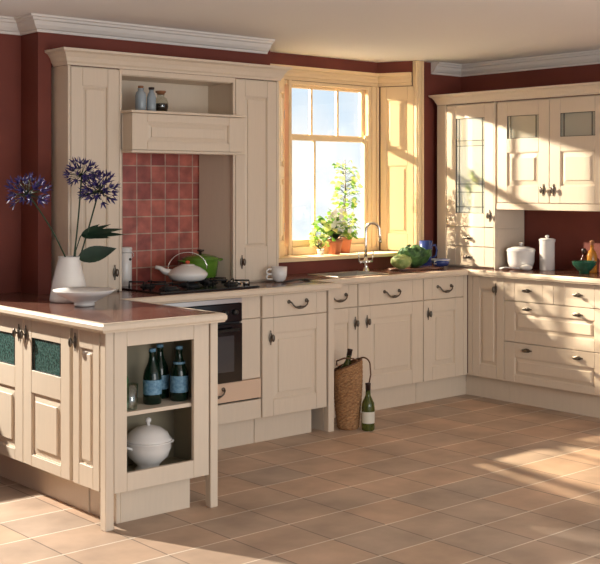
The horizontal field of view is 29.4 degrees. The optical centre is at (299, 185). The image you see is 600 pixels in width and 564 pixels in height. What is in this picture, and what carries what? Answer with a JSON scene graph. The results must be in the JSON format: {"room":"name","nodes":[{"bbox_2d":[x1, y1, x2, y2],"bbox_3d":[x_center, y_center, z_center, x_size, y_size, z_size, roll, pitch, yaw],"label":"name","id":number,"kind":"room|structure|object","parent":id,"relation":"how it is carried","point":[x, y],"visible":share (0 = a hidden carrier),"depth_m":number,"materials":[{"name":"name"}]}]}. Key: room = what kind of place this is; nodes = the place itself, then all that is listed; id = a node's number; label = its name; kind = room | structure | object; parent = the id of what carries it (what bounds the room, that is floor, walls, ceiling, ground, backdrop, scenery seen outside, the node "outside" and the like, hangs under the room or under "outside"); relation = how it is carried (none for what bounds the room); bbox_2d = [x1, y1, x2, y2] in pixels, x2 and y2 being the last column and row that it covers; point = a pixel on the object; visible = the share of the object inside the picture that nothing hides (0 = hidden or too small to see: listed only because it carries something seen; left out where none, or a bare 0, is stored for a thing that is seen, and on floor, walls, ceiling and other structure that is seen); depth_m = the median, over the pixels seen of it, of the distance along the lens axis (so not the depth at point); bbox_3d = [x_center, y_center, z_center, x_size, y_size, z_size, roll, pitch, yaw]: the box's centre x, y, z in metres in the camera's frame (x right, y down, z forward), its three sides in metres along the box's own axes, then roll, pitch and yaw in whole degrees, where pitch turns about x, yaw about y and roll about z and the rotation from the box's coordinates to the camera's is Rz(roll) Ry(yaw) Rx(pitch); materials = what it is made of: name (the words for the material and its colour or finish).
{"room":"kitchen","nodes":[
{"label":"kitchen","id":0,"kind":"room"},
{"bbox_2d":[21,32,264,294],"bbox_3d":[-0.876,0.281,6.712,1.565,2.385,0.194,0,0,-41],"label":"wall","id":1,"kind":"structure","parent":0,"point":[36,65],"depth_m":6.20,"materials":[{"name":"paint"}]},
{"bbox_2d":[122,153,198,284],"bbox_3d":[-0.900,0.184,6.789,0.760,0.860,0.042,0,0,-41],"label":"wall","id":2,"kind":"structure","parent":0,"point":[160,192],"depth_m":6.81,"materials":[{"name":"red tile"}]},
{"bbox_2d":[0,34,460,292],"bbox_3d":[-1.754,0.281,6.290,7.585,2.385,0.315,0,0,-41],"label":"wall","id":3,"kind":"structure","parent":0,"point":[10,45],"depth_m":7.63,"materials":[{"name":"paint"}]},
{"bbox_2d":[0,13,274,53],"bbox_3d":[-2.336,-0.868,5.392,5.530,0.084,0.280,0,0,-41],"label":"trim","id":4,"kind":"structure","parent":3,"relation":"attached to","point":[28,23],"depth_m":6.45,"materials":[{"name":"white paint"}]},
{"bbox_2d":[279,78,284,257],"bbox_3d":[-0.132,-0.128,7.626,0.031,1.200,0.352,0,0,5],"label":"window shutter","id":5,"kind":"object","parent":3,"relation":"attached to","point":[282,82],"visible":0.73,"depth_m":7.66,"materials":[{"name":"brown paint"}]},
{"bbox_2d":[285,80,378,254],"bbox_3d":[0.224,-0.126,8.132,0.914,1.200,0.100,0,0,-41],"label":"window","id":6,"kind":"structure","parent":3,"relation":"in","point":[368,137],"depth_m":8.22,"materials":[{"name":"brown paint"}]},
{"bbox_2d":[279,251,397,262],"bbox_3d":[0.212,0.486,7.896,1.540,0.024,0.280,0,0,-41],"label":"windowsill","id":7,"kind":"structure","parent":3,"relation":"attached to","point":[308,257],"depth_m":7.79,"materials":[{"name":"brown paint"}]},
{"bbox_2d":[308,228,329,254],"bbox_3d":[0.127,0.380,7.863,0.190,0.188,0.108,0,0,-41],"label":"trailing plant","id":8,"kind":"object","parent":7,"relation":"on","point":[320,251],"visible":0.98,"depth_m":7.84,"materials":[{"name":"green plant"}]},
{"bbox_2d":[311,207,358,253],"bbox_3d":[0.252,0.309,7.931,0.386,0.330,0.237,0,0,-41],"label":"potted plant","id":9,"kind":"object","parent":7,"relation":"on","point":[335,227],"visible":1,"depth_m":7.89,"materials":[{"name":"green plant"}]},
{"bbox_2d":[330,160,362,252],"bbox_3d":[0.329,0.143,8.071,0.284,0.660,0.174,0,0,-41],"label":"potted plant","id":10,"kind":"object","parent":7,"relation":"on","point":[345,247],"visible":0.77,"depth_m":8.07,"materials":[{"name":"plant"}]},
{"bbox_2d":[270,64,411,86],"bbox_3d":[0.173,-0.778,7.913,1.500,0.095,0.261,0,0,-41],"label":"trim","id":11,"kind":"structure","parent":3,"relation":"attached to","point":[299,73],"depth_m":8.20,"materials":[{"name":"brown paint"}]},
{"bbox_2d":[380,86,413,249],"bbox_3d":[0.711,-0.128,8.353,0.255,1.195,0.018,0,0,24],"label":"window shutter","id":12,"kind":"object","parent":3,"relation":"attached to","point":[396,103],"visible":0.94,"depth_m":8.35,"materials":[{"name":"brown paint"}]},
{"bbox_2d":[413,60,423,244],"bbox_3d":[0.862,-0.212,8.310,0.074,1.393,0.054,0,0,-41],"label":"trim","id":13,"kind":"structure","parent":3,"relation":"attached to","point":[418,66],"depth_m":8.29,"materials":[{"name":"brown paint"}]},
{"bbox_2d":[265,50,269,64],"bbox_3d":[-0.364,0.281,7.351,0.045,2.385,0.490,0,0,-41],"label":"wall","id":14,"kind":"structure","parent":0,"point":[267,56],"depth_m":7.17,"materials":[{"name":"paint"}]},
{"bbox_2d":[0,394,599,563],"bbox_3d":[0.372,1.504,3.961,7.750,0.060,6.700,0,0,-41],"label":"floor","id":15,"kind":"structure","parent":0,"point":[460,479],"depth_m":5.29,"materials":[{"name":"tile"}]},
{"bbox_2d":[0,315,89,512],"bbox_3d":[-1.119,1.048,5.597,0.592,0.851,0.884,0,0,-41],"label":"base cabinet","id":16,"kind":"object","parent":15,"relation":"on","point":[36,358],"visible":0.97,"depth_m":5.35,"materials":[{"name":"beige paint"}]},
{"bbox_2d":[68,323,217,531],"bbox_3d":[-0.714,1.048,5.161,0.634,0.851,0.296,0,0,-41],"label":"display cabinet","id":17,"kind":"object","parent":15,"relation":"on","point":[103,419],"visible":0.81,"depth_m":5.06,"materials":[{"name":"beige paint"}]},
{"bbox_2d":[127,375,128,404],"bbox_3d":[-0.803,0.871,5.146,0.062,0.226,0.062,0,0,-41],"label":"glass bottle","id":18,"kind":"object","parent":17,"relation":"on","point":[127,375],"visible":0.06,"depth_m":5.14,"materials":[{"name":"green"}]},
{"bbox_2d":[127,417,173,469],"bbox_3d":[-0.689,1.169,5.191,0.220,0.238,0.220,0,0,3],"label":"soup tureen","id":19,"kind":"object","parent":17,"relation":"in","point":[148,445],"visible":0.88,"depth_m":5.12,"materials":[{"name":"white ceramic"}]},
{"bbox_2d":[143,348,161,404],"bbox_3d":[-0.668,0.859,5.170,0.085,0.249,0.085,0,0,-41],"label":"water bottle","id":20,"kind":"object","parent":17,"relation":"on","point":[152,378],"visible":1,"depth_m":5.14,"materials":[{"name":"green glass"}]},
{"bbox_2d":[127,394,191,415],"bbox_3d":[-0.706,0.993,5.177,0.502,0.018,0.255,0,0,-41],"label":"shelf","id":21,"kind":"object","parent":17,"relation":"attached to","point":[135,406],"depth_m":5.14,"materials":[{"name":"beige paint"}]},
{"bbox_2d":[156,344,168,398],"bbox_3d":[-0.651,0.859,5.310,0.085,0.249,0.085,0,0,-41],"label":"water bottle","id":22,"kind":"object","parent":17,"relation":"on","point":[161,362],"visible":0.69,"depth_m":5.29,"materials":[{"name":"green glass"}]},
{"bbox_2d":[170,346,187,401],"bbox_3d":[-0.556,0.859,5.254,0.085,0.249,0.085,0,0,-41],"label":"water bottle","id":23,"kind":"object","parent":17,"relation":"on","point":[178,373],"visible":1,"depth_m":5.22,"materials":[{"name":"green glass"}]},
{"bbox_2d":[218,296,260,449],"bbox_3d":[-0.691,1.048,6.470,0.758,0.851,0.635,0,0,-41],"label":"oven cabinet","id":24,"kind":"object","parent":15,"relation":"on","point":[239,403],"visible":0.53,"depth_m":6.45,"materials":[{"name":"beige paint"}]},
{"bbox_2d":[163,298,241,383],"bbox_3d":[-0.716,0.859,6.403,0.592,0.465,0.603,0,0,-41],"label":"oven","id":25,"kind":"object","parent":24,"relation":"in","point":[229,331],"visible":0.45,"depth_m":6.33,"materials":[{"name":"black metal"}]},
{"bbox_2d":[254,290,333,442],"bbox_3d":[-0.189,1.048,6.903,0.558,0.851,0.638,0,0,-41],"label":"base cabinet","id":26,"kind":"object","parent":15,"relation":"on","point":[297,329],"visible":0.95,"depth_m":6.69,"materials":[{"name":"beige paint"}]},
{"bbox_2d":[0,266,599,333],"bbox_3d":[0.203,0.601,6.712,4.070,0.041,1.602,0,0,-41],"label":"countertop","id":27,"kind":"structure","parent":26,"relation":"on","point":[124,310],"depth_m":6.00,"materials":[{"name":"brown wood"}]},
{"bbox_2d":[49,256,85,302],"bbox_3d":[-1.162,0.467,5.748,0.192,0.226,0.192,0,0,-41],"label":"vase","id":28,"kind":"object","parent":27,"relation":"on","point":[68,271],"visible":0.8,"depth_m":5.69,"materials":[{"name":"white ceramic"}]},
{"bbox_2d":[4,172,65,256],"bbox_3d":[-1.260,0.203,5.597,0.371,0.551,0.237,0,0,-23],"label":"agapanthus","id":29,"kind":"object","parent":28,"relation":"in","point":[27,193],"visible":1,"depth_m":5.56,"materials":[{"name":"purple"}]},
{"bbox_2d":[62,156,102,256],"bbox_3d":[-1.103,0.162,5.755,0.206,0.629,0.202,0,0,-41],"label":"agapanthus","id":30,"kind":"object","parent":28,"relation":"in","point":[83,162],"visible":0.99,"depth_m":5.75,"materials":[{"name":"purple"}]},
{"bbox_2d":[79,246,115,262],"bbox_3d":[-1.030,0.370,5.797,0.220,0.132,0.031,0,0,-32],"label":"leaf","id":31,"kind":"object","parent":28,"relation":"in","point":[91,254],"visible":1,"depth_m":5.79,"materials":[{"name":"green plant"}]},
{"bbox_2d":[77,170,120,251],"bbox_3d":[-1.031,0.194,5.797,0.227,0.566,0.225,0,0,-41],"label":"agapanthus","id":32,"kind":"object","parent":28,"relation":"in","point":[99,187],"visible":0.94,"depth_m":5.79,"materials":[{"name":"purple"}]},
{"bbox_2d":[75,224,123,256],"bbox_3d":[-1.018,0.325,5.838,0.300,0.262,0.028,0,0,-41],"label":"leaf","id":33,"kind":"object","parent":28,"relation":"in","point":[96,231],"visible":0.98,"depth_m":5.83,"materials":[{"name":"green plant"}]},
{"bbox_2d":[52,287,115,306],"bbox_3d":[-1.044,0.540,5.536,0.304,0.079,0.304,0,0,-41],"label":"bowl","id":34,"kind":"object","parent":27,"relation":"on","point":[81,296],"visible":1,"depth_m":5.48,"materials":[{"name":"white ceramic"}]},
{"bbox_2d":[122,247,133,285],"bbox_3d":[-1.009,0.465,6.597,0.086,0.230,0.084,0,0,17],"label":"canister","id":35,"kind":"object","parent":27,"relation":"on","point":[127,257],"visible":0.73,"depth_m":6.56,"materials":[{"name":"white ceramic"}]},
{"bbox_2d":[44,47,291,290],"bbox_3d":[-0.739,-0.075,6.622,1.577,1.310,0.402,0,0,-41],"label":"surround","id":36,"kind":"object","parent":27,"relation":"on","point":[232,124],"visible":0.86,"depth_m":6.54,"materials":[{"name":"beige paint"}]},
{"bbox_2d":[135,86,145,109],"bbox_3d":[-0.900,-0.491,6.457,0.062,0.152,0.062,0,0,-41],"label":"glass bottle","id":37,"kind":"object","parent":36,"relation":"on","point":[140,97],"visible":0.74,"depth_m":6.43,"materials":[{"name":"grey"}]},
{"bbox_2d":[147,87,155,110],"bbox_3d":[-0.843,-0.488,6.487,0.052,0.146,0.052,0,0,-41],"label":"glass bottle","id":38,"kind":"object","parent":36,"relation":"on","point":[151,98],"visible":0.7,"depth_m":6.47,"materials":[{"name":"grey"}]},
{"bbox_2d":[156,90,167,110],"bbox_3d":[-0.799,-0.481,6.558,0.088,0.132,0.087,0,0,-41],"label":"jar","id":39,"kind":"object","parent":36,"relation":"on","point":[159,106],"visible":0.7,"depth_m":6.53,"materials":[{"name":"black"}]},
{"bbox_2d":[121,110,245,117],"bbox_3d":[-0.736,-0.408,6.606,0.794,0.014,0.374,0,0,-41],"label":"shelf","id":40,"kind":"object","parent":36,"relation":"attached to","point":[124,113],"depth_m":6.40,"materials":[{"name":"beige paint"}]},
{"bbox_2d":[122,277,259,293],"bbox_3d":[-0.642,0.559,6.515,0.681,0.041,0.470,0,0,-41],"label":"gas hob","id":41,"kind":"object","parent":27,"relation":"in","point":[157,287],"visible":0.93,"depth_m":6.47,"materials":[{"name":"black metal"}]},
{"bbox_2d":[155,252,207,281],"bbox_3d":[-0.660,0.459,6.534,0.272,0.164,0.233,0,0,-41],"label":"kettle","id":42,"kind":"object","parent":41,"relation":"on","point":[186,272],"visible":1,"depth_m":6.48,"materials":[{"name":"white ceramic"}]},
{"bbox_2d":[177,249,222,277],"bbox_3d":[-0.589,0.458,6.766,0.288,0.166,0.216,0,0,-41],"label":"pot","id":43,"kind":"object","parent":41,"relation":"on","point":[212,261],"visible":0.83,"depth_m":6.69,"materials":[{"name":"green metal"}]},
{"bbox_2d":[266,266,286,281],"bbox_3d":[-0.135,0.534,6.895,0.122,0.092,0.097,0,0,-41],"label":"mug","id":44,"kind":"object","parent":27,"relation":"on","point":[279,273],"visible":1,"depth_m":6.87,"materials":[{"name":"white ceramic"}]},
{"bbox_2d":[281,279,310,282],"bbox_3d":[-0.023,0.574,6.904,0.043,0.012,0.291,0,0,36],"label":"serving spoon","id":45,"kind":"object","parent":27,"relation":"on","point":[302,279],"visible":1,"depth_m":6.93,"materials":[{"name":"black metal"}]},
{"bbox_2d":[308,271,388,276],"bbox_3d":[0.318,0.609,7.506,0.450,0.066,0.302,0,0,-41],"label":"sink","id":46,"kind":"object","parent":27,"relation":"in","point":[348,273],"visible":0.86,"depth_m":7.62,"materials":[{"name":"silver metal"}]},
{"bbox_2d":[358,222,381,271],"bbox_3d":[0.467,0.412,7.773,0.170,0.336,0.086,0,0,-9],"label":"mixer tap","id":47,"kind":"object","parent":27,"relation":"on","point":[365,261],"visible":1,"depth_m":7.76,"materials":[{"name":"silver metal"}]},
{"bbox_2d":[391,254,411,268],"bbox_3d":[0.690,0.514,7.779,0.147,0.103,0.144,0,0,-41],"label":"cabbage","id":48,"kind":"object","parent":27,"relation":"on","point":[399,261],"visible":1,"depth_m":7.74,"materials":[{"name":"green food"}]},
{"bbox_2d":[388,265,443,270],"bbox_3d":[0.815,0.574,8.009,0.516,0.012,0.249,0,0,-41],"label":"chopping board","id":49,"kind":"object","parent":27,"relation":"on","point":[422,267],"visible":0.77,"depth_m":7.90,"materials":[{"name":"brown wood"}]},
{"bbox_2d":[397,244,431,266],"bbox_3d":[0.801,0.486,8.011,0.260,0.161,0.249,0,0,-41],"label":"cabbage","id":50,"kind":"object","parent":49,"relation":"on","point":[419,255],"visible":0.76,"depth_m":7.92,"materials":[{"name":"green plant"}]},
{"bbox_2d":[431,258,449,266],"bbox_3d":[0.994,0.542,8.085,0.137,0.051,0.137,0,0,-9],"label":"dish","id":51,"kind":"object","parent":49,"relation":"on","point":[440,262],"visible":1,"depth_m":8.04,"materials":[{"name":"blue ceramic"}]},
{"bbox_2d":[419,240,437,264],"bbox_3d":[0.921,0.486,8.233,0.143,0.187,0.099,0,0,-41],"label":"pitcher","id":52,"kind":"object","parent":27,"relation":"on","point":[427,244],"visible":0.5,"depth_m":8.18,"materials":[{"name":"blue ceramic"}]},
{"bbox_2d":[437,102,523,268],"bbox_3d":[1.292,-0.004,8.274,0.362,1.168,0.543,0,0,-41],"label":"wall cabinet","id":53,"kind":"object","parent":27,"relation":"on","point":[471,230],"visible":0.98,"depth_m":8.25,"materials":[{"name":"beige paint"}]},
{"bbox_2d":[499,265,531,270],"bbox_3d":[1.483,0.559,7.851,0.224,0.042,0.067,0,0,14],"label":"ladle","id":54,"kind":"object","parent":27,"relation":"on","point":[523,267],"visible":1,"depth_m":7.82,"materials":[{"name":"white ceramic"}]},
{"bbox_2d":[506,242,534,269],"bbox_3d":[1.539,0.484,7.968,0.201,0.191,0.201,0,0,-41],"label":"crock","id":55,"kind":"object","parent":27,"relation":"on","point":[517,256],"visible":0.85,"depth_m":7.89,"materials":[{"name":"white ceramic"}]},
{"bbox_2d":[539,235,555,270],"bbox_3d":[1.702,0.459,7.871,0.116,0.243,0.116,0,0,-41],"label":"canister","id":56,"kind":"object","parent":27,"relation":"on","point":[546,245],"visible":1,"depth_m":7.83,"materials":[{"name":"white ceramic"}]},
{"bbox_2d":[580,248,586,259],"bbox_3d":[1.913,0.499,7.704,0.053,0.161,0.053,0,0,-41],"label":"sauce bottle","id":57,"kind":"object","parent":27,"relation":"on","point":[583,257],"visible":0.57,"depth_m":7.69,"materials":[{"name":"red glass"}]},
{"bbox_2d":[571,260,596,273],"bbox_3d":[1.877,0.538,7.547,0.168,0.084,0.168,0,0,-41],"label":"bowl","id":58,"kind":"object","parent":27,"relation":"on","point":[583,266],"visible":1,"depth_m":7.50,"materials":[{"name":"green ceramic"}]},
{"bbox_2d":[587,240,596,272],"bbox_3d":[1.956,0.471,7.654,0.068,0.218,0.068,0,0,-41],"label":"oil bottle","id":59,"kind":"object","parent":27,"relation":"on","point":[592,255],"visible":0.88,"depth_m":7.63,"materials":[{"name":"orange glass"}]},
{"bbox_2d":[334,284,359,417],"bbox_3d":[0.114,1.050,7.323,0.362,0.848,0.438,0,0,-41],"label":"base cabinet","id":60,"kind":"object","parent":15,"relation":"on","point":[346,323],"visible":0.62,"depth_m":7.24,"materials":[{"name":"beige paint"}]},
{"bbox_2d":[334,357,370,429],"bbox_3d":[0.317,1.254,6.941,0.231,0.448,0.156,0,0,-1],"label":"wicker basket","id":61,"kind":"object","parent":15,"relation":"on","point":[348,380],"visible":0.99,"depth_m":6.88,"materials":[{"name":"wicker"}]},
{"bbox_2d":[341,348,352,367],"bbox_3d":[0.271,1.132,6.936,0.120,0.289,0.080,0,0,-36],"label":"wine bottle","id":62,"kind":"object","parent":61,"relation":"in","point":[347,362],"visible":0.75,"depth_m":6.94,"materials":[{"name":"green glass"}]},
{"bbox_2d":[361,383,374,430],"bbox_3d":[0.410,1.330,6.894,0.080,0.286,0.080,0,0,-24],"label":"wine bottle","id":63,"kind":"object","parent":15,"relation":"on","point":[368,407],"visible":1,"depth_m":6.87,"materials":[{"name":"green glass"}]},
{"bbox_2d":[355,279,422,411],"bbox_3d":[0.483,1.050,7.644,0.606,0.848,0.438,0,0,-41],"label":"base cabinet","id":64,"kind":"object","parent":15,"relation":"on","point":[389,313],"visible":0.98,"depth_m":7.52,"materials":[{"name":"beige paint"}]},
{"bbox_2d":[416,275,466,402],"bbox_3d":[0.909,1.048,8.012,0.512,0.851,0.438,0,0,-41],"label":"base cabinet","id":65,"kind":"object","parent":15,"relation":"on","point":[444,300],"visible":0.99,"depth_m":7.86,"materials":[{"name":"beige paint"}]},
{"bbox_2d":[466,275,509,401],"bbox_3d":[1.408,1.048,8.037,0.478,0.851,0.390,0,0,-41],"label":"base cabinet","id":66,"kind":"object","parent":15,"relation":"on","point":[485,375],"visible":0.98,"depth_m":7.89,"materials":[{"name":"beige paint"}]},
{"bbox_2d":[504,278,599,417],"bbox_3d":[1.802,1.048,7.582,0.478,0.851,0.810,0,0,-41],"label":"drawer unit","id":67,"kind":"object","parent":15,"relation":"on","point":[552,329],"visible":1,"depth_m":7.47,"materials":[{"name":"beige paint"}]},
{"bbox_2d":[0,0,599,63],"bbox_3d":[0.372,-0.951,3.961,7.750,0.080,6.700,0,0,-41],"label":"ceiling","id":68,"kind":"structure","parent":0,"point":[448,31],"depth_m":6.33,"materials":[{"name":"white paint"}]},
{"bbox_2d":[461,64,599,372],"bbox_3d":[2.663,0.281,7.109,0.165,2.385,4.860,0,0,-41],"label":"wall","id":69,"kind":"structure","parent":0,"point":[573,231],"depth_m":8.00,"materials":[{"name":"dark red paint"},{"name":"plaster"}]},
{"bbox_2d":[431,50,599,76],"bbox_3d":[2.579,-0.868,6.828,0.330,0.084,4.545,0,0,-41],"label":"trim","id":70,"kind":"structure","parent":69,"relation":"attached to","point":[590,57],"depth_m":8.19,"materials":[{"name":"white paint"}]},
{"bbox_2d":[497,95,599,211],"bbox_3d":[1.769,-0.212,7.723,0.362,0.752,0.900,0,0,-41],"label":"upper cabinet","id":71,"kind":"object","parent":69,"relation":"attached to","point":[548,149],"visible":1,"depth_m":7.66,"materials":[{"name":"beige paint"}]},
{"bbox_2d":[428,82,599,105],"bbox_3d":[1.585,-0.627,7.920,0.372,0.074,1.539,0,0,-41],"label":"crown molding","id":72,"kind":"structure","parent":71,"relation":"on","point":[589,88],"depth_m":7.78,"materials":[{"name":"beige paint"}]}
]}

